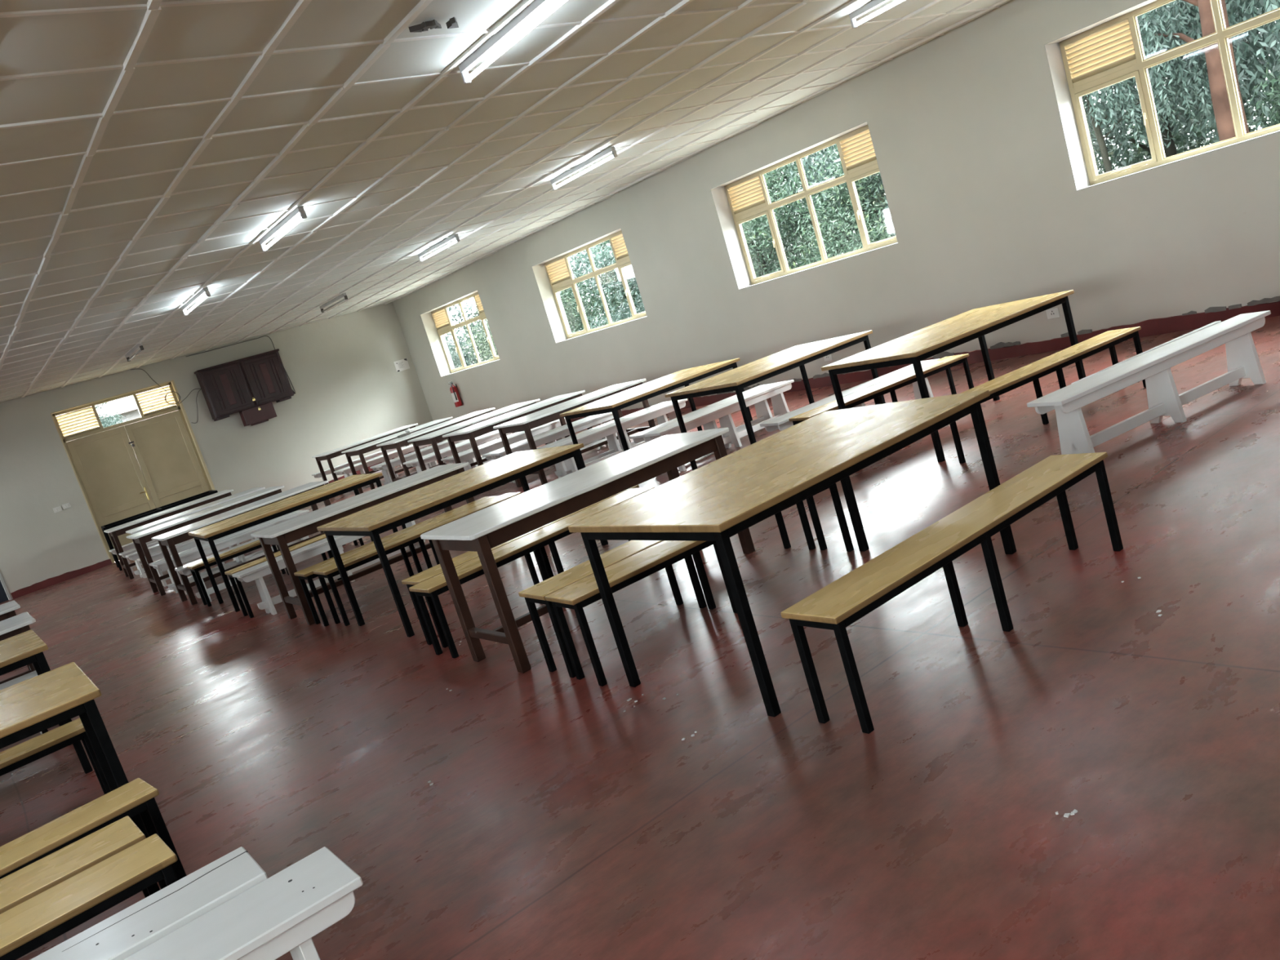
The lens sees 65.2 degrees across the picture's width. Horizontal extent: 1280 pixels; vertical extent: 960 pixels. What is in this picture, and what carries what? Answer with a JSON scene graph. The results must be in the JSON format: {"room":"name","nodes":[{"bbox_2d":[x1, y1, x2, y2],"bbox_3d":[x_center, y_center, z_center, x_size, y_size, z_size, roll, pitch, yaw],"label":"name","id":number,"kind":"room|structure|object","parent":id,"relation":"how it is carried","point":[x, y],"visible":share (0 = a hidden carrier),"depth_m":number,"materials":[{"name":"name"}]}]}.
{"room":"eatery","nodes":[
{"label":"eatery","id":0,"kind":"room"},
{"bbox_2d":[0,302,432,599],"bbox_3d":[-10.751,0.082,17.619,15.130,3.570,0.360,-23,11,-34],"label":"wall","id":1,"kind":"structure","parent":0,"point":[341,371],"depth_m":19.48,"materials":[{"name":"paint"}]},
{"bbox_2d":[10,559,112,599],"bbox_3d":[-10.218,1.727,17.693,1.620,0.134,0.012,-23,11,-34],"label":"baseboard","id":2,"kind":"structure","parent":1,"relation":"attached to","point":[51,581],"depth_m":17.65,"materials":[{"name":"red paint"}]},
{"bbox_2d":[50,379,215,563],"bbox_3d":[-9.247,-0.178,18.570,2.135,2.880,0.166,-23,11,-34],"label":"door","id":3,"kind":"structure","parent":1,"relation":"in","point":[128,470],"depth_m":18.54,"materials":[{"name":"paint"}]},
{"bbox_2d":[193,348,295,426],"bbox_3d":[-7.595,-1.731,19.515,1.680,1.284,0.330,-23,11,-34],"label":"upper cabinet","id":4,"kind":"object","parent":1,"relation":"attached to","point":[248,386],"visible":1,"depth_m":19.37,"materials":[{"name":"red wood"}]},
{"bbox_2d":[0,0,1012,402],"bbox_3d":[-4.226,-1.852,7.516,15.130,0.232,23.800,-23,11,-34],"label":"ceiling","id":5,"kind":"structure","parent":0,"point":[33,44],"depth_m":7.14,"materials":[{"name":"white tile"}]},
{"bbox_2d":[181,287,210,315],"bbox_3d":[-5.279,-2.115,11.872,0.052,0.108,1.256,-23,11,-34],"label":"lamp","id":6,"kind":"object","parent":5,"relation":"attached to","point":[205,291],"visible":1,"depth_m":11.79,"materials":[{"name":"white plastic"}]},
{"bbox_2d":[258,205,306,251],"bbox_3d":[-3.230,-2.254,9.013,0.052,0.108,1.256,-23,11,-34],"label":"lamp","id":7,"kind":"object","parent":5,"relation":"attached to","point":[299,211],"visible":1,"depth_m":8.93,"materials":[{"name":"white plastic"}]},
{"bbox_2d":[408,17,458,32],"bbox_3d":[-1.030,-2.291,5.037,0.273,0.029,0.081,-22,11,-27],"label":"flake","id":8,"kind":"object","parent":5,"relation":"hanging from","point":[452,23],"visible":1,"depth_m":5.01,"materials":[{"name":"grey"}]},
{"bbox_2d":[417,233,460,262],"bbox_3d":[-2.809,-3.227,13.919,0.052,0.108,1.256,-23,11,-34],"label":"lamp","id":9,"kind":"object","parent":5,"relation":"attached to","point":[454,236],"visible":1,"depth_m":13.86,"materials":[{"name":"white plastic"}]},
{"bbox_2d":[0,0,1008,400],"bbox_3d":[-4.203,-1.775,7.529,15.130,0.054,23.800,-23,11,-34],"label":"grid","id":10,"kind":"structure","parent":5,"relation":"attached to","point":[153,6],"depth_m":8.18,"materials":[{"name":"paint"}]},
{"bbox_2d":[457,0,567,84],"bbox_3d":[-0.678,-2.417,5.396,0.052,0.108,1.256,-23,11,-34],"label":"lamp","id":11,"kind":"object","parent":5,"relation":"attached to","point":[536,6],"visible":1,"depth_m":5.45,"materials":[{"name":"white plastic"}]},
{"bbox_2d":[550,146,617,190],"bbox_3d":[-0.625,-3.369,10.837,0.052,0.108,1.256,-23,11,-34],"label":"lamp","id":12,"kind":"object","parent":5,"relation":"attached to","point":[611,149],"visible":1,"depth_m":10.77,"materials":[{"name":"white plastic"}]},
{"bbox_2d":[848,0,904,28],"bbox_3d":[1.987,-3.539,7.152,0.052,0.108,1.256,-23,11,-34],"label":"lamp","id":13,"kind":"object","parent":5,"relation":"attached to","point":[873,4],"visible":1,"depth_m":7.50,"materials":[{"name":"white plastic"}]},
{"bbox_2d":[0,315,1279,959],"bbox_3d":[-3.232,1.383,8.072,15.850,0.150,24.520,-23,11,-34],"label":"floor","id":14,"kind":"structure","parent":0,"point":[556,820],"depth_m":3.79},
{"bbox_2d":[0,600,35,684],"bbox_3d":[-5.883,1.706,8.079,1.805,0.775,0.704,-23,11,-34],"label":"dining table","id":15,"kind":"object","parent":14,"relation":"on","point":[6,610],"visible":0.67,"depth_m":8.30,"materials":[{"name":"white paint"}]},
{"bbox_2d":[0,612,35,670],"bbox_3d":[-5.034,1.651,6.880,1.804,0.775,0.745,-23,11,-34],"label":"dining table","id":16,"kind":"object","parent":14,"relation":"on","point":[15,625],"visible":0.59,"depth_m":7.02,"materials":[{"name":"white paint"}]},
{"bbox_2d":[0,629,93,773],"bbox_3d":[-4.181,1.602,5.610,1.750,0.785,1.020,-23,11,-34],"label":"dining table","id":17,"kind":"object","parent":14,"relation":"on","point":[25,648],"visible":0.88,"depth_m":5.71,"materials":[{"name":"brown wood"}]},
{"bbox_2d":[0,717,111,794],"bbox_3d":[-3.409,1.718,4.619,1.760,0.440,0.270,-24,11,-35],"label":"bench","id":18,"kind":"object","parent":14,"relation":"on","point":[18,756],"visible":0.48,"depth_m":4.93,"materials":[{"name":"brown wood"}]},
{"bbox_2d":[0,662,148,838],"bbox_3d":[-3.018,1.519,4.010,1.760,0.785,0.980,-23,11,-33],"label":"dining table","id":19,"kind":"object","parent":14,"relation":"on","point":[36,704],"visible":0.84,"depth_m":4.09,"materials":[{"name":"brown wood"}]},
{"bbox_2d":[0,815,159,914],"bbox_3d":[-2.311,1.669,2.934,1.760,0.440,0.290,-24,11,-35],"label":"bench","id":20,"kind":"object","parent":14,"relation":"on","point":[64,864],"visible":0.56,"depth_m":3.26,"materials":[{"name":"brown wood"}]},
{"bbox_2d":[0,833,177,959],"bbox_3d":[-2.092,1.645,2.688,1.760,0.440,0.280,-24,11,-35],"label":"bench","id":21,"kind":"object","parent":14,"relation":"on","point":[55,911],"visible":0.84,"depth_m":2.98,"materials":[{"name":"brown wood"}]},
{"bbox_2d":[0,777,186,879],"bbox_3d":[-2.433,1.646,3.290,1.760,0.440,0.270,-25,12,-39],"label":"bench","id":22,"kind":"object","parent":14,"relation":"on","point":[135,797],"visible":0.82,"depth_m":3.63,"materials":[{"name":"brown wood"}]},
{"bbox_2d":[30,846,267,959],"bbox_3d":[-1.754,1.593,2.400,1.840,0.436,0.270,-23,11,-33],"label":"bench","id":23,"kind":"object","parent":14,"relation":"on","point":[125,933],"visible":0.76,"depth_m":2.70,"materials":[{"name":"white paint"}]},
{"bbox_2d":[101,490,217,570],"bbox_3d":[-8.130,0.841,17.197,1.840,0.755,0.820,-22,11,-29],"label":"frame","id":24,"kind":"object","parent":14,"relation":"on","point":[153,511],"visible":0.75,"depth_m":16.99,"materials":[{"name":"black metal"}]},
{"bbox_2d":[103,489,233,579],"bbox_3d":[-7.120,0.824,15.424,1.844,0.775,0.704,-23,11,-31],"label":"dining table","id":25,"kind":"object","parent":14,"relation":"on","point":[113,532],"visible":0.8,"depth_m":15.11,"materials":[{"name":"white paint"}]},
{"bbox_2d":[137,538,224,586],"bbox_3d":[-5.637,0.917,13.281,1.820,0.435,0.260,-23,11,-34],"label":"bench","id":26,"kind":"object","parent":14,"relation":"on","point":[190,544],"visible":0.15,"depth_m":12.92,"materials":[{"name":"white paint"}]},
{"bbox_2d":[125,537,257,577],"bbox_3d":[-6.288,0.948,14.266,1.820,0.435,0.260,-23,11,-34],"label":"bench","id":27,"kind":"object","parent":14,"relation":"on","point":[154,548],"visible":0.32,"depth_m":13.83,"materials":[{"name":"white paint"}]},
{"bbox_2d":[125,487,265,586],"bbox_3d":[-5.937,0.759,13.689,1.764,0.775,0.704,-23,11,-31],"label":"dining table","id":28,"kind":"object","parent":14,"relation":"on","point":[208,505],"visible":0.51,"depth_m":13.47,"materials":[{"name":"white paint"}]},
{"bbox_2d":[126,485,284,595],"bbox_3d":[-5.374,0.753,12.715,1.854,0.775,0.704,-23,11,-33],"label":"dining table","id":29,"kind":"object","parent":14,"relation":"on","point":[142,537],"visible":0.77,"depth_m":12.41,"materials":[{"name":"white paint"}]},
{"bbox_2d":[149,510,301,592],"bbox_3d":[-4.966,0.890,12.237,1.820,0.435,0.260,-23,11,-33],"label":"bench","id":30,"kind":"object","parent":14,"relation":"on","point":[236,559],"visible":0.33,"depth_m":12.15,"materials":[{"name":"white paint"}]},
{"bbox_2d":[153,510,309,595],"bbox_3d":[-4.804,0.879,12.009,1.820,0.435,0.260,-23,11,-33],"label":"bench","id":31,"kind":"object","parent":14,"relation":"on","point":[235,540],"visible":0.56,"depth_m":11.89,"materials":[{"name":"white paint"}]},
{"bbox_2d":[123,846,363,959],"bbox_3d":[-1.445,1.529,2.217,1.840,0.436,0.295,-23,11,-33],"label":"bench","id":32,"kind":"object","parent":14,"relation":"on","point":[281,914],"visible":1,"depth_m":2.52,"materials":[{"name":"white paint"}]},
{"bbox_2d":[151,480,345,604],"bbox_3d":[-4.369,0.688,11.296,1.854,0.775,0.685,-23,11,-33],"label":"dining table","id":33,"kind":"object","parent":14,"relation":"on","point":[170,539],"visible":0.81,"depth_m":11.01,"materials":[{"name":"white paint"}]},
{"bbox_2d":[174,537,343,601],"bbox_3d":[-4.061,0.834,10.943,1.820,0.435,0.260,-23,11,-33],"label":"bench","id":34,"kind":"object","parent":14,"relation":"on","point":[183,570],"visible":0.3,"depth_m":10.58,"materials":[{"name":"white paint"}]},
{"bbox_2d":[186,537,364,606],"bbox_3d":[-3.866,0.807,10.733,1.760,0.440,0.270,-23,11,-33],"label":"bench","id":35,"kind":"object","parent":14,"relation":"on","point":[194,568],"visible":0.45,"depth_m":10.35,"materials":[{"name":"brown wood"}]},
{"bbox_2d":[187,472,398,612],"bbox_3d":[-3.481,0.600,10.188,1.780,0.785,1.000,-23,11,-30],"label":"dining table","id":36,"kind":"object","parent":14,"relation":"on","point":[210,533],"visible":0.89,"depth_m":9.88,"materials":[{"name":"brown wood"}]},
{"bbox_2d":[224,524,406,617],"bbox_3d":[-2.943,0.745,9.446,1.760,0.440,0.270,-23,11,-34],"label":"bench","id":37,"kind":"object","parent":14,"relation":"on","point":[261,560],"visible":0.44,"depth_m":9.05,"materials":[{"name":"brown wood"}]},
{"bbox_2d":[231,520,425,614],"bbox_3d":[-2.754,0.729,9.213,1.820,0.435,0.260,-23,11,-34],"label":"bench","id":38,"kind":"object","parent":14,"relation":"on","point":[256,572],"visible":0.47,"depth_m":8.90,"materials":[{"name":"white paint"}]},
{"bbox_2d":[311,446,402,484],"bbox_3d":[-5.362,-0.201,19.293,1.820,0.435,0.260,-23,11,-33],"label":"bench","id":39,"kind":"object","parent":14,"relation":"on","point":[327,472],"visible":0.34,"depth_m":19.14,"materials":[{"name":"white paint"}]},
{"bbox_2d":[250,462,474,625],"bbox_3d":[-2.233,0.512,8.495,1.764,0.775,0.684,-23,11,-33],"label":"dining table","id":40,"kind":"object","parent":14,"relation":"on","point":[282,534],"visible":0.83,"depth_m":8.23,"materials":[{"name":"white paint"}]},
{"bbox_2d":[311,423,417,494],"bbox_3d":[-4.980,-0.378,18.590,1.864,0.775,0.785,-23,11,-32],"label":"dining table","id":41,"kind":"object","parent":14,"relation":"on","point":[327,455],"visible":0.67,"depth_m":18.26,"materials":[{"name":"white paint"}]},
{"bbox_2d":[337,444,431,476],"bbox_3d":[-4.484,-0.258,18.053,1.820,0.435,0.260,-23,11,-33],"label":"bench","id":42,"kind":"object","parent":14,"relation":"on","point":[371,462],"visible":0.33,"depth_m":17.85,"materials":[{"name":"white paint"}]},
{"bbox_2d":[293,495,499,626],"bbox_3d":[-1.879,0.635,8.182,1.760,0.440,0.270,-23,11,-34],"label":"bench","id":43,"kind":"object","parent":14,"relation":"on","point":[307,574],"visible":0.57,"depth_m":7.94,"materials":[{"name":"brown wood"}]},
{"bbox_2d":[341,417,458,493],"bbox_3d":[-4.020,-0.415,17.089,1.803,0.775,0.785,-23,11,-33],"label":"dining table","id":44,"kind":"object","parent":14,"relation":"on","point":[361,450],"visible":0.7,"depth_m":16.77,"materials":[{"name":"white paint"}]},
{"bbox_2d":[313,492,521,626],"bbox_3d":[-1.668,0.603,7.989,1.760,0.440,0.270,-24,11,-34],"label":"bench","id":45,"kind":"object","parent":14,"relation":"on","point":[329,571],"visible":0.66,"depth_m":7.69,"materials":[{"name":"brown wood"}]},
{"bbox_2d":[369,440,465,484],"bbox_3d":[-3.559,-0.310,16.699,1.820,0.435,0.260,-23,11,-33],"label":"bench","id":46,"kind":"object","parent":14,"relation":"on","point":[386,476],"visible":0.27,"depth_m":16.31,"materials":[{"name":"white paint"}]},
{"bbox_2d":[375,439,475,483],"bbox_3d":[-3.405,-0.317,16.466,1.820,0.435,0.260,-23,11,-33],"label":"bench","id":47,"kind":"object","parent":14,"relation":"on","point":[396,462],"visible":0.32,"depth_m":16.23,"materials":[{"name":"white paint"}]},
{"bbox_2d":[376,407,499,481],"bbox_3d":[-3.111,-0.486,15.872,1.804,0.775,0.785,-23,11,-33],"label":"dining table","id":48,"kind":"object","parent":14,"relation":"on","point":[397,443],"visible":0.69,"depth_m":15.55,"materials":[{"name":"white paint"}]},
{"bbox_2d":[408,430,512,469],"bbox_3d":[-2.586,-0.359,15.245,1.820,0.435,0.260,-23,11,-32],"label":"bench","id":49,"kind":"object","parent":14,"relation":"on","point":[465,446],"visible":0.38,"depth_m":15.09,"materials":[{"name":"white paint"}]},
{"bbox_2d":[316,443,608,637],"bbox_3d":[-1.263,0.405,7.353,1.740,0.785,1.030,-23,11,-34],"label":"dining table","id":50,"kind":"object","parent":14,"relation":"on","point":[373,521],"visible":0.92,"depth_m":7.06,"materials":[{"name":"brown wood"}]},
{"bbox_2d":[407,399,547,471],"bbox_3d":[-2.282,-0.509,14.523,1.844,0.775,0.803,-23,11,-33],"label":"dining table","id":51,"kind":"object","parent":14,"relation":"on","point":[433,437],"visible":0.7,"depth_m":14.22,"materials":[{"name":"white paint"}]},
{"bbox_2d":[448,417,566,471],"bbox_3d":[-1.742,-0.389,13.907,1.820,0.435,0.260,-23,11,-31],"label":"bench","id":52,"kind":"object","parent":14,"relation":"on","point":[464,457],"visible":0.33,"depth_m":13.74,"materials":[{"name":"white paint"}]},
{"bbox_2d":[442,390,592,466],"bbox_3d":[-1.555,-0.528,13.334,1.844,0.775,0.804,-23,11,-32],"label":"dining table","id":53,"kind":"object","parent":14,"relation":"on","point":[470,433],"visible":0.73,"depth_m":13.00,"materials":[{"name":"white paint"}]},
{"bbox_2d":[401,484,639,648],"bbox_3d":[-0.680,0.534,6.620,1.760,0.440,0.270,-24,12,-36],"label":"bench","id":54,"kind":"object","parent":14,"relation":"on","point":[468,556],"visible":0.32,"depth_m":6.22,"materials":[{"name":"brown wood"}]},
{"bbox_2d":[408,487,654,657],"bbox_3d":[-0.569,0.548,6.342,1.760,0.440,0.270,-24,12,-36],"label":"bench","id":55,"kind":"object","parent":14,"relation":"on","point":[436,585],"visible":0.69,"depth_m":6.09,"materials":[{"name":"brown wood"}]},
{"bbox_2d":[482,413,608,483],"bbox_3d":[-1.127,-0.415,12.958,1.820,0.435,0.260,-22,11,-29],"label":"bench","id":56,"kind":"object","parent":14,"relation":"on","point":[488,456],"visible":0.3,"depth_m":12.88,"materials":[{"name":"white paint"}]},
{"bbox_2d":[490,409,622,483],"bbox_3d":[-0.981,-0.418,12.718,1.820,0.435,0.260,-22,11,-29],"label":"bench","id":57,"kind":"object","parent":14,"relation":"on","point":[558,434],"visible":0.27,"depth_m":12.63,"materials":[{"name":"white paint"}]},
{"bbox_2d":[493,378,655,487],"bbox_3d":[-0.724,-0.562,12.047,1.783,0.775,0.804,-23,11,-31],"label":"dining table","id":58,"kind":"object","parent":14,"relation":"on","point":[526,423],"visible":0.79,"depth_m":11.79,"materials":[{"name":"white paint"}]},
{"bbox_2d":[420,427,755,673],"bbox_3d":[-0.227,0.359,5.796,1.814,0.775,0.665,-23,11,-34],"label":"dining table","id":59,"kind":"object","parent":14,"relation":"on","point":[482,531],"visible":0.87,"depth_m":5.50,"materials":[{"name":"white paint"}]},
{"bbox_2d":[537,400,671,478],"bbox_3d":[-0.322,-0.453,11.739,1.820,0.435,0.260,-22,11,-29],"label":"bench","id":60,"kind":"object","parent":14,"relation":"on","point":[614,446],"visible":0.29,"depth_m":11.66,"materials":[{"name":"white paint"}]},
{"bbox_2d":[546,398,687,475],"bbox_3d":[-0.183,-0.454,11.495,1.820,0.435,0.260,-22,11,-29],"label":"bench","id":61,"kind":"object","parent":14,"relation":"on","point":[668,408],"visible":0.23,"depth_m":11.40,"materials":[{"name":"white paint"}]},
{"bbox_2d":[560,358,752,467],"bbox_3d":[0.221,-0.637,10.759,1.760,0.785,1.020,-23,11,-33],"label":"dining table","id":62,"kind":"object","parent":14,"relation":"on","point":[634,395],"visible":0.87,"depth_m":10.45,"materials":[{"name":"brown wood"}]},
{"bbox_2d":[518,501,815,677],"bbox_3d":[0.215,0.473,5.374,1.760,0.440,0.270,-23,11,-32],"label":"bench","id":63,"kind":"object","parent":14,"relation":"on","point":[536,593],"visible":0.44,"depth_m":5.05,"materials":[{"name":"brown wood"}]},
{"bbox_2d":[545,483,853,686],"bbox_3d":[0.375,0.466,5.132,1.760,0.440,0.270,-23,11,-31],"label":"bench","id":64,"kind":"object","parent":14,"relation":"on","point":[577,595],"visible":0.48,"depth_m":4.81,"materials":[{"name":"brown wood"}]},
{"bbox_2d":[628,382,774,472],"bbox_3d":[0.728,-0.527,10.291,1.820,0.435,0.260,-23,11,-32],"label":"bench","id":65,"kind":"object","parent":14,"relation":"on","point":[763,412],"visible":0.31,"depth_m":10.35,"materials":[{"name":"white paint"}]},
{"bbox_2d":[644,379,794,471],"bbox_3d":[0.884,-0.537,10.071,1.820,0.435,0.260,-23,11,-32],"label":"bench","id":66,"kind":"object","parent":14,"relation":"on","point":[775,391],"visible":0.56,"depth_m":10.04,"materials":[{"name":"white paint"}]},
{"bbox_2d":[664,329,885,471],"bbox_3d":[1.304,-0.719,9.297,1.750,0.785,1.030,-23,11,-33],"label":"dining table","id":67,"kind":"object","parent":14,"relation":"on","point":[743,376],"visible":0.83,"depth_m":9.02,"materials":[{"name":"brown wood"}]},
{"bbox_2d":[568,390,1016,716],"bbox_3d":[0.753,0.266,4.557,1.750,0.785,1.020,-24,11,-35],"label":"dining table","id":68,"kind":"object","parent":14,"relation":"on","point":[717,500],"visible":1,"depth_m":4.30,"materials":[{"name":"brown wood"}]},
{"bbox_2d":[760,358,939,431],"bbox_3d":[1.847,-0.549,8.418,1.820,0.435,0.250,-22,10,-26],"label":"bench","id":69,"kind":"object","parent":14,"relation":"on","point":[782,422],"visible":0.27,"depth_m":8.31,"materials":[{"name":"white paint"}]},
{"bbox_2d":[788,353,973,425],"bbox_3d":[2.030,-0.566,8.174,1.760,0.440,0.270,-22,10,-26],"label":"bench","id":70,"kind":"object","parent":14,"relation":"on","point":[890,385],"visible":0.59,"depth_m":8.11,"materials":[{"name":"brown wood"}]},
{"bbox_2d":[780,452,1123,733],"bbox_3d":[1.312,0.381,3.948,1.760,0.440,0.270,-23,11,-33],"label":"bench","id":71,"kind":"object","parent":14,"relation":"on","point":[843,602],"visible":1,"depth_m":3.80,"materials":[{"name":"brown wood"}]},
{"bbox_2d":[821,289,1085,462],"bbox_3d":[2.429,-0.772,7.595,1.760,0.785,0.960,-22,11,-29],"label":"dining table","id":72,"kind":"object","parent":14,"relation":"on","point":[917,346],"visible":0.88,"depth_m":7.35,"materials":[{"name":"brown wood"}]},
{"bbox_2d":[949,326,1146,463],"bbox_3d":[2.849,-0.603,6.922,1.760,0.440,0.270,-22,10,-26],"label":"bench","id":73,"kind":"object","parent":14,"relation":"on","point":[1019,377],"visible":0.54,"depth_m":6.85,"materials":[{"name":"brown wood"}]},
{"bbox_2d":[1026,310,1271,454],"bbox_3d":[3.176,-0.560,6.105,1.920,0.434,0.262,-21,10,-23],"label":"bench","id":74,"kind":"object","parent":14,"relation":"on","point":[1153,365],"visible":0.94,"depth_m":6.03,"materials":[{"name":"white paint"}]},
{"bbox_2d":[392,0,1279,440],"bbox_3d":[2.137,-2.929,12.075,0.360,3.570,24.520,-23,11,-34],"label":"wall","id":75,"kind":"structure","parent":0,"point":[986,207],"depth_m":10.52,"materials":[{"name":"paint"}]},
{"bbox_2d":[422,289,500,377],"bbox_3d":[-3.462,-2.878,19.732,0.304,1.341,2.660,-23,11,-34],"label":"window","id":76,"kind":"structure","parent":75,"relation":"in","point":[441,316],"depth_m":20.09,"materials":[{"name":"beige paint"}]},
{"bbox_2d":[531,227,647,343],"bbox_3d":[-0.743,-3.054,15.896,0.304,1.341,2.660,-23,11,-34],"label":"window","id":77,"kind":"structure","parent":75,"relation":"in","point":[558,268],"depth_m":16.04,"materials":[{"name":"beige paint"}]},
{"bbox_2d":[710,121,897,289],"bbox_3d":[1.987,-3.232,12.044,0.304,1.341,2.660,-23,11,-34],"label":"window","id":78,"kind":"structure","parent":75,"relation":"in","point":[745,197],"depth_m":12.40,"materials":[{"name":"beige paint"}]},
{"bbox_2d":[441,295,1279,441],"bbox_3d":[2.491,-1.255,12.249,0.012,0.151,23.800,-23,11,-34],"label":"baseboard","id":79,"kind":"structure","parent":75,"relation":"attached to","point":[1154,326],"depth_m":10.00,"materials":[{"name":"red paint"}]},
{"bbox_2d":[1044,0,1279,191],"bbox_3d":[4.737,-3.411,8.163,0.304,1.341,2.660,-23,11,-34],"label":"window","id":80,"kind":"structure","parent":75,"relation":"in","point":[1108,51],"depth_m":8.85,"materials":[{"name":"beige paint"}]},
{"label":"outside","id":81,"kind":"structure","parent":0,"visible":0},
{"bbox_3d":[-3.384,-0.782,22.169,140.000,0.150,140.000,-23,11,-34],"label":"ground","id":82,"kind":"structure","parent":81,"visible":0},
{"bbox_2d":[57,401,129,439],"bbox_3d":[-14.072,-0.778,26.381,2.657,4.697,2.030,-8,13,45],"label":"tree","id":83,"kind":"object","parent":82,"relation":"on","point":[108,423],"visible":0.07,"depth_m":26.23,"materials":[{"name":"green plant"}]},
{"bbox_2d":[56,386,175,442],"bbox_3d":[-15.933,-1.343,32.312,8.500,4.900,6.000,-23,11,-34],"label":"house","id":84,"kind":"structure","parent":82,"relation":"on","point":[128,405],"depth_m":29.68,"materials":[{"name":"brick"}]},
{"bbox_2d":[444,298,496,369],"bbox_3d":[-5.712,-4.667,36.337,5.268,5.332,4.712,-13,10,26],"label":"bush","id":85,"kind":"object","parent":82,"relation":"on","point":[455,357],"visible":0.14,"depth_m":35.03,"materials":[{"name":"green plant"}]},
{"bbox_2d":[448,288,589,363],"bbox_3d":[-3.993,-5.429,33.779,4.875,5.295,4.443,-15,10,13],"label":"tree","id":86,"kind":"object","parent":82,"relation":"on","point":[482,347],"visible":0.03,"depth_m":33.61,"materials":[{"name":"green plant"}]},
{"bbox_2d":[558,248,642,333],"bbox_3d":[-1.578,-5.489,31.821,5.534,5.194,4.229,-18,9,-3],"label":"bush","id":87,"kind":"object","parent":82,"relation":"on","point":[568,291],"visible":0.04,"depth_m":31.79,"materials":[{"name":"green plant"}]},
{"bbox_2d":[559,243,644,335],"bbox_3d":[0.059,-5.240,26.853,4.398,5.402,5.756,-13,10,21],"label":"bush","id":88,"kind":"object","parent":82,"relation":"on","point":[613,273],"visible":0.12,"depth_m":25.27,"materials":[{"name":"green plant"}]},
{"bbox_2d":[571,240,641,318],"bbox_3d":[0.593,-7.129,31.183,6.078,6.622,5.437,-16,9,9],"label":"tree","id":89,"kind":"object","parent":82,"relation":"on","point":[604,243],"visible":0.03,"depth_m":31.18,"materials":[{"name":"green plant"}]},
{"bbox_2d":[747,155,827,277],"bbox_3d":[2.728,-5.990,25.383,5.621,6.309,5.338,-15,10,12],"label":"tree","id":90,"kind":"object","parent":82,"relation":"on","point":[763,264],"visible":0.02,"depth_m":24.53,"materials":[{"name":"green plant"}]},
{"bbox_2d":[741,153,886,279],"bbox_3d":[3.664,-5.382,21.757,5.092,4.779,3.890,-8,13,45],"label":"tree","id":91,"kind":"object","parent":82,"relation":"on","point":[757,225],"visible":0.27,"depth_m":21.00,"materials":[{"name":"green plant"}]},
{"bbox_2d":[764,149,884,251],"bbox_3d":[4.174,-7.094,24.173,4.258,6.756,4.672,-13,10,23],"label":"tree","id":92,"kind":"object","parent":82,"relation":"on","point":[787,166],"visible":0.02,"depth_m":23.58,"materials":[{"name":"green plant"}]},
{"bbox_2d":[781,144,895,265],"bbox_3d":[4.948,-5.361,19.238,4.469,4.854,4.073,-9,12,41],"label":"tree","id":93,"kind":"object","parent":82,"relation":"on","point":[872,232],"visible":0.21,"depth_m":19.35,"materials":[{"name":"green plant"}]},
{"bbox_2d":[785,143,893,245],"bbox_3d":[5.869,-6.857,21.143,5.614,6.308,5.069,-25,12,-38],"label":"tree","id":94,"kind":"object","parent":82,"relation":"on","point":[828,161],"visible":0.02,"depth_m":20.46,"materials":[{"name":"green plant"}]},
{"bbox_2d":[446,40,1279,364],"bbox_3d":[4.505,-5.993,26.748,4.123,3.904,50.294,-23,11,-34],"label":"hedge","id":95,"kind":"object","parent":82,"relation":"on","point":[1196,144],"visible":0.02,"depth_m":19.32,"materials":[{"name":"green plant"}]},
{"bbox_2d":[1081,0,1217,176],"bbox_3d":[6.889,-5.255,14.936,3.368,4.676,3.042,-14,10,18],"label":"tree","id":96,"kind":"object","parent":82,"relation":"on","point":[1148,21],"visible":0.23,"depth_m":13.81,"materials":[{"name":"green plant"}]},
{"bbox_2d":[1081,0,1262,167],"bbox_3d":[8.696,-7.900,17.505,5.184,7.802,5.688,-8,13,45],"label":"tree","id":97,"kind":"object","parent":82,"relation":"on","point":[1171,150],"visible":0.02,"depth_m":17.68,"materials":[{"name":"green plant"}]},
{"bbox_2d":[1083,34,1262,179],"bbox_3d":[11.214,-7.832,22.499,6.343,7.178,7.091,-16,9,7],"label":"tree","id":98,"kind":"object","parent":82,"relation":"on","point":[1169,117],"visible":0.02,"depth_m":20.98,"materials":[{"name":"green plant"}]},
{"bbox_2d":[1112,0,1279,166],"bbox_3d":[9.628,-6.882,14.963,5.265,6.151,5.444,-17,9,-1],"label":"tree","id":99,"kind":"object","parent":82,"relation":"on","point":[1250,49],"visible":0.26,"depth_m":14.06,"materials":[{"name":"green plant"}]},
{"bbox_2d":[1154,0,1249,141],"bbox_3d":[7.120,-6.369,12.718,3.629,7.371,3.510,-13,10,23],"label":"tree","id":100,"kind":"object","parent":82,"relation":"on","point":[1220,99],"visible":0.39,"depth_m":12.81,"materials":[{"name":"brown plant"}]},
{"bbox_2d":[1241,30,1279,130],"bbox_3d":[9.702,-4.744,13.084,3.262,3.692,3.647,-21,10,-23],"label":"bush","id":101,"kind":"object","parent":82,"relation":"on","point":[1277,117],"visible":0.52,"depth_m":13.36,"materials":[{"name":"green plant"}]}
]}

